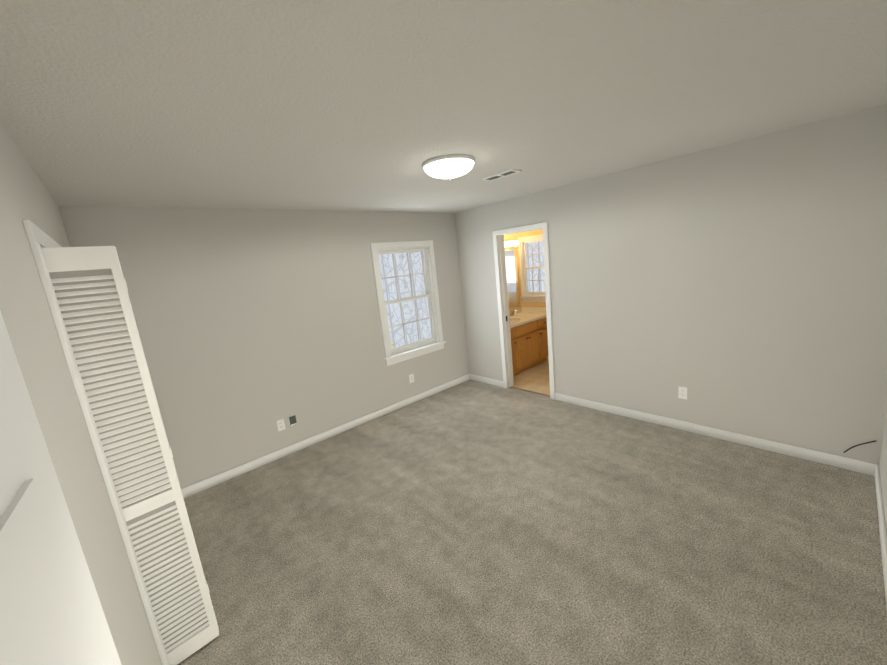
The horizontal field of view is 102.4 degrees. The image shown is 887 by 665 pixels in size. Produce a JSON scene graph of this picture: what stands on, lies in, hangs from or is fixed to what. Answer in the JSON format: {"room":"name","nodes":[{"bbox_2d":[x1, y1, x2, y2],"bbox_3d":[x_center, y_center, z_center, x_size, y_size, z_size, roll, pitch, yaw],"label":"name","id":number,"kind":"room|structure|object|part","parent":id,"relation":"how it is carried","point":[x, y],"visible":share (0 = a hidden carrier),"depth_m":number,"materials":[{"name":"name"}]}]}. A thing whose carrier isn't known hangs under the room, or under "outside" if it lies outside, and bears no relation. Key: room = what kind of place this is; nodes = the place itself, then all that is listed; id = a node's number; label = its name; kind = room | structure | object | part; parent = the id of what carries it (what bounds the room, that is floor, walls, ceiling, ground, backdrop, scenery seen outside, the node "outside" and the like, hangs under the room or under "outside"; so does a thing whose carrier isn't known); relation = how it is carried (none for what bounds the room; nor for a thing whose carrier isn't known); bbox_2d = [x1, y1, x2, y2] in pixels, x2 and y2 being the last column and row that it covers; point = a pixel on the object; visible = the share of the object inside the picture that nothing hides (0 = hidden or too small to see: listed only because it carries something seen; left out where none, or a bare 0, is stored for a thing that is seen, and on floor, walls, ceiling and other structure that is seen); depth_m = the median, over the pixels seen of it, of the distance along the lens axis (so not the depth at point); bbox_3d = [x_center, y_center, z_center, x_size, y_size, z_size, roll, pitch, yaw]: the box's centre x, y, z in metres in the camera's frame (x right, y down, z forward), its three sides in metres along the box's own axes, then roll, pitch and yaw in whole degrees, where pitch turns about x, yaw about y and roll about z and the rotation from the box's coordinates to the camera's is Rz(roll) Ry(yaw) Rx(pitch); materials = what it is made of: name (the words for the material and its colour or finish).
{"room":"empty bedroom","nodes":[
{"label":"empty bedroom","id":0,"kind":"room"},
{"bbox_2d":[0,124,161,664],"bbox_3d":[-1.291,0.463,1.217,0.120,2.440,4.206,-15,14,-40],"label":"wall","id":1,"kind":"structure","parent":0,"point":[29,320],"depth_m":1.10,"materials":[{"name":"grey paint"}]},
{"bbox_2d":[0,311,121,664],"bbox_3d":[-0.107,0.741,0.202,0.159,2.018,0.806,-15,14,-40],"label":"entry door","id":2,"kind":"structure","parent":1,"relation":"in","point":[51,611],"depth_m":0.31,"materials":[{"name":"white wood"}]},
{"bbox_2d":[22,220,169,664],"bbox_3d":[-1.811,0.583,1.864,0.138,2.067,1.280,-15,14,-40],"label":"trim","id":3,"kind":"structure","parent":1,"relation":"attached to","point":[38,238],"depth_m":1.39,"materials":[{"name":"white wood"}]},
{"bbox_2d":[41,246,218,664],"bbox_3d":[-1.381,0.628,1.591,0.288,1.965,0.101,-15,14,-40],"label":"bifold door","id":4,"kind":"structure","parent":1,"relation":"in","point":[89,284],"depth_m":1.55,"materials":[{"name":"white wood"}]},
{"bbox_2d":[58,206,468,488],"bbox_3d":[-0.675,-0.232,4.460,5.490,2.440,0.120,-15,14,-40],"label":"wall","id":5,"kind":"structure","parent":0,"point":[254,326],"depth_m":3.43,"materials":[{"name":"grey paint"}]},
{"bbox_2d":[276,418,285,430],"bbox_3d":[-1.647,0.938,3.615,0.070,0.115,0.009,-15,14,-40],"label":"electrical outlet","id":6,"kind":"object","parent":5,"relation":"attached to","point":[280,424],"visible":1,"depth_m":3.61,"materials":[{"name":"white plastic"}]},
{"bbox_2d":[289,415,296,425],"bbox_3d":[-1.560,0.914,3.694,0.064,0.100,0.004,-15,14,-40],"label":"electrical outlet box","id":7,"kind":"object","parent":5,"relation":"attached to","point":[292,419],"visible":1,"depth_m":3.69,"materials":[{"name":"black plastic"}]},
{"bbox_2d":[181,374,468,497],"bbox_3d":[-1.022,1.060,4.185,3.860,0.092,0.017,-15,14,-40],"label":"baseboard","id":8,"kind":"structure","parent":5,"relation":"attached to","point":[190,490],"depth_m":3.80,"materials":[{"name":"white wood"}]},
{"bbox_2d":[370,240,445,365],"bbox_3d":[-0.454,-0.410,4.611,0.992,1.485,0.165,-15,14,-40],"label":"bedroom window","id":9,"kind":"structure","parent":5,"relation":"in","point":[404,352],"depth_m":4.63,"materials":[{"name":"white wood"}]},
{"bbox_3d":[-0.479,-0.435,4.632,0.688,1.172,0.035,-15,14,-40],"label":"glass","id":10,"kind":"part","parent":9,"relation":"part of","materials":[{"name":"glass"}]},
{"bbox_2d":[409,374,413,382],"bbox_3d":[-0.418,0.603,4.689,0.070,0.115,0.009,-15,14,-40],"label":"electrical outlet","id":11,"kind":"object","parent":5,"relation":"attached to","point":[411,377],"visible":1,"depth_m":4.68,"materials":[{"name":"white plastic"}]},
{"bbox_2d":[509,307,520,314],"bbox_3d":[0.875,-0.265,5.749,1.242,0.100,0.020,-15,14,-40],"label":"backsplash","id":12,"kind":"structure","parent":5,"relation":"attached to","point":[516,311],"depth_m":5.98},
{"bbox_2d":[0,0,886,212],"bbox_3d":[0.703,-1.208,2.050,6.170,0.100,5.386,-15,14,-40],"label":"ceiling","id":13,"kind":"structure","parent":0,"point":[348,105],"depth_m":1.41,"materials":[{"name":"grey paint"}]},
{"bbox_2d":[422,154,474,180],"bbox_3d":[0.040,-1.103,2.445,0.364,0.118,0.364,-15,14,-40],"label":"dome ceiling light","id":14,"kind":"object","parent":13,"relation":"attached to","point":[450,166],"visible":1,"depth_m":2.33,"materials":[{"name":"white glass"}]},
{"bbox_2d":[481,169,521,180],"bbox_3d":[0.476,-1.298,2.956,0.130,0.022,0.336,-15,14,-40],"label":"ceiling vent","id":15,"kind":"object","parent":13,"relation":"in","point":[501,174],"visible":1,"depth_m":2.94,"materials":[{"name":"white metal"}]},
{"bbox_2d":[504,233,520,309],"bbox_3d":[0.835,-0.630,5.696,1.270,2.440,0.006,-15,14,-40],"label":"wall","id":16,"kind":"structure","parent":0,"point":[510,237],"depth_m":5.99,"materials":[{"name":"brown"}]},
{"bbox_2d":[505,250,516,305],"bbox_3d":[0.818,-0.817,5.652,1.056,0.915,0.007,-15,14,-40],"label":"vanity mirror","id":17,"kind":"object","parent":16,"relation":"attached to","point":[511,278],"visible":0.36,"depth_m":5.91,"materials":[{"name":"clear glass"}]},
{"bbox_2d":[504,240,517,247],"bbox_3d":[0.989,-1.404,5.657,0.600,0.110,0.140,-15,14,-40],"label":"vanity light bar","id":18,"kind":"object","parent":16,"relation":"attached to","point":[510,243],"visible":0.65,"depth_m":5.73,"materials":[{"name":"white metal"}]},
{"bbox_2d":[512,360,549,394],"bbox_3d":[1.866,0.685,4.975,1.450,0.056,2.886,-15,14,-40],"label":"floor","id":19,"kind":"structure","parent":0,"point":[535,378],"depth_m":5.18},
{"bbox_2d":[510,331,520,374],"bbox_3d":[0.777,0.350,5.363,0.352,0.665,0.552,-15,14,-40],"label":"base cabinet","id":20,"kind":"object","parent":19,"relation":"on","point":[516,362],"depth_m":5.24,"materials":[{"name":"brown wood"}]},
{"bbox_2d":[510,323,540,371],"bbox_3d":[1.120,0.256,5.662,0.577,0.665,0.552,-15,14,-40],"label":"base cabinet","id":21,"kind":"object","parent":19,"relation":"on","point":[529,336],"depth_m":5.47,"materials":[{"name":"brown wood"}]},
{"bbox_2d":[509,311,546,326],"bbox_3d":[1.069,-0.180,5.569,1.262,0.038,0.558,-15,14,-40],"label":"countertop","id":22,"kind":"structure","parent":21,"relation":"on","point":[526,316],"depth_m":5.65,"materials":[{"name":"beige stone"}]},
{"bbox_2d":[533,319,547,361],"bbox_3d":[1.456,0.164,5.956,0.333,0.665,0.552,-15,14,-40],"label":"base cabinet","id":23,"kind":"object","parent":19,"relation":"on","point":[544,338],"depth_m":5.72,"materials":[{"name":"brown wood"}]},
{"bbox_2d":[177,380,886,664],"bbox_3d":[0.425,1.400,2.061,4.720,0.060,5.386,-15,14,-40],"label":"floor carpet","id":24,"kind":"object","parent":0,"point":[470,522],"visible":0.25,"depth_m":2.19,"materials":[{"name":"grey carpet"}]},
{"bbox_2d":[516,229,548,360],"bbox_3d":[2.269,-0.668,5.121,0.120,2.440,2.766,-15,14,-40],"label":"wall","id":25,"kind":"structure","parent":0,"point":[532,304],"depth_m":5.94,"materials":[{"name":"brown"}]},
{"bbox_2d":[518,234,545,301],"bbox_3d":[1.500,-1.042,5.853,0.160,1.070,0.524,-15,14,-40],"label":"bathroom window","id":26,"kind":"structure","parent":25,"relation":"in","point":[533,296],"depth_m":5.93,"materials":[{"name":"white wood"}]},
{"bbox_2d":[521,307,545,314],"bbox_3d":[1.520,-0.373,5.956,0.020,0.100,0.558,-15,14,-40],"label":"backsplash","id":27,"kind":"structure","parent":25,"relation":"attached to","point":[536,310],"depth_m":5.91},
{"bbox_2d":[454,104,886,463],"bbox_3d":[1.662,-0.332,3.717,0.060,2.440,4.086,-15,14,-40],"label":"wall","id":28,"kind":"structure","parent":0,"point":[739,287],"depth_m":2.91,"materials":[{"name":"grey paint"}]},
{"bbox_2d":[469,374,503,387],"bbox_3d":[0.626,0.697,5.169,0.013,0.092,0.631,-15,14,-40],"label":"baseboard","id":29,"kind":"structure","parent":28,"relation":"attached to","point":[486,380],"depth_m":5.16,"materials":[{"name":"white wood"}]},
{"bbox_2d":[492,222,554,399],"bbox_3d":[1.047,-0.246,4.495,0.156,2.103,0.783,-15,14,-40],"label":"door frame","id":30,"kind":"structure","parent":28,"relation":"attached to","point":[502,294],"depth_m":4.59,"materials":[{"name":"white wood"}]},
{"bbox_2d":[511,387,549,396],"bbox_3d":[1.154,0.779,4.695,0.030,0.008,0.667,-15,14,-40],"label":"trim","id":31,"kind":"structure","parent":28,"relation":"attached to","point":[530,391],"depth_m":4.69,"materials":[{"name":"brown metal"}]},
{"bbox_2d":[678,386,686,399],"bbox_3d":[2.220,0.561,3.306,0.009,0.115,0.070,-15,14,-40],"label":"electrical outlet","id":32,"kind":"object","parent":28,"relation":"attached to","point":[682,392],"visible":1,"depth_m":3.31,"materials":[{"name":"white plastic"}]},
{"bbox_2d":[555,393,872,474],"bbox_3d":[2.190,0.871,3.431,0.017,0.092,2.478,-15,14,-40],"label":"baseboard","id":33,"kind":"structure","parent":28,"relation":"attached to","point":[860,466],"depth_m":3.07,"materials":[{"name":"white wood"}]},
{"bbox_2d":[843,440,875,452],"bbox_3d":[2.950,0.810,2.527,0.043,0.130,0.148,-15,14,-40],"label":"cord","id":34,"kind":"object","parent":28,"relation":"attached to","point":[858,445],"visible":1,"depth_m":2.52,"materials":[{"name":"black plastic"}]},
{"bbox_2d":[879,411,886,533],"bbox_3d":[1.540,0.213,0.986,4.100,2.440,0.120,-15,14,-40],"label":"wall","id":35,"kind":"structure","parent":0,"point":[883,465],"depth_m":2.26,"materials":[{"name":"grey paint"}]},
{"bbox_2d":[869,463,886,610],"bbox_3d":[1.955,1.261,1.555,2.938,0.092,0.013,-15,14,-40],"label":"baseboard","id":36,"kind":"structure","parent":35,"relation":"attached to","point":[875,472],"depth_m":2.04,"materials":[{"name":"white wood"}]},
{"label":"outside","id":37,"kind":"structure","parent":0,"visible":0},
{"bbox_2d":[526,241,544,291],"bbox_3d":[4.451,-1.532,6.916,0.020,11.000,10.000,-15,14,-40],"label":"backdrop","id":38,"kind":"structure","parent":37,"point":[536,264],"depth_m":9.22,"materials":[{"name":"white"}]},
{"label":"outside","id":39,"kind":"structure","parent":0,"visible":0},
{"bbox_2d":[378,252,431,347],"bbox_3d":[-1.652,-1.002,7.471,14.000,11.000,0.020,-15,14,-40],"label":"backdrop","id":40,"kind":"structure","parent":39,"point":[389,293],"depth_m":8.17,"materials":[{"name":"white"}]}
]}

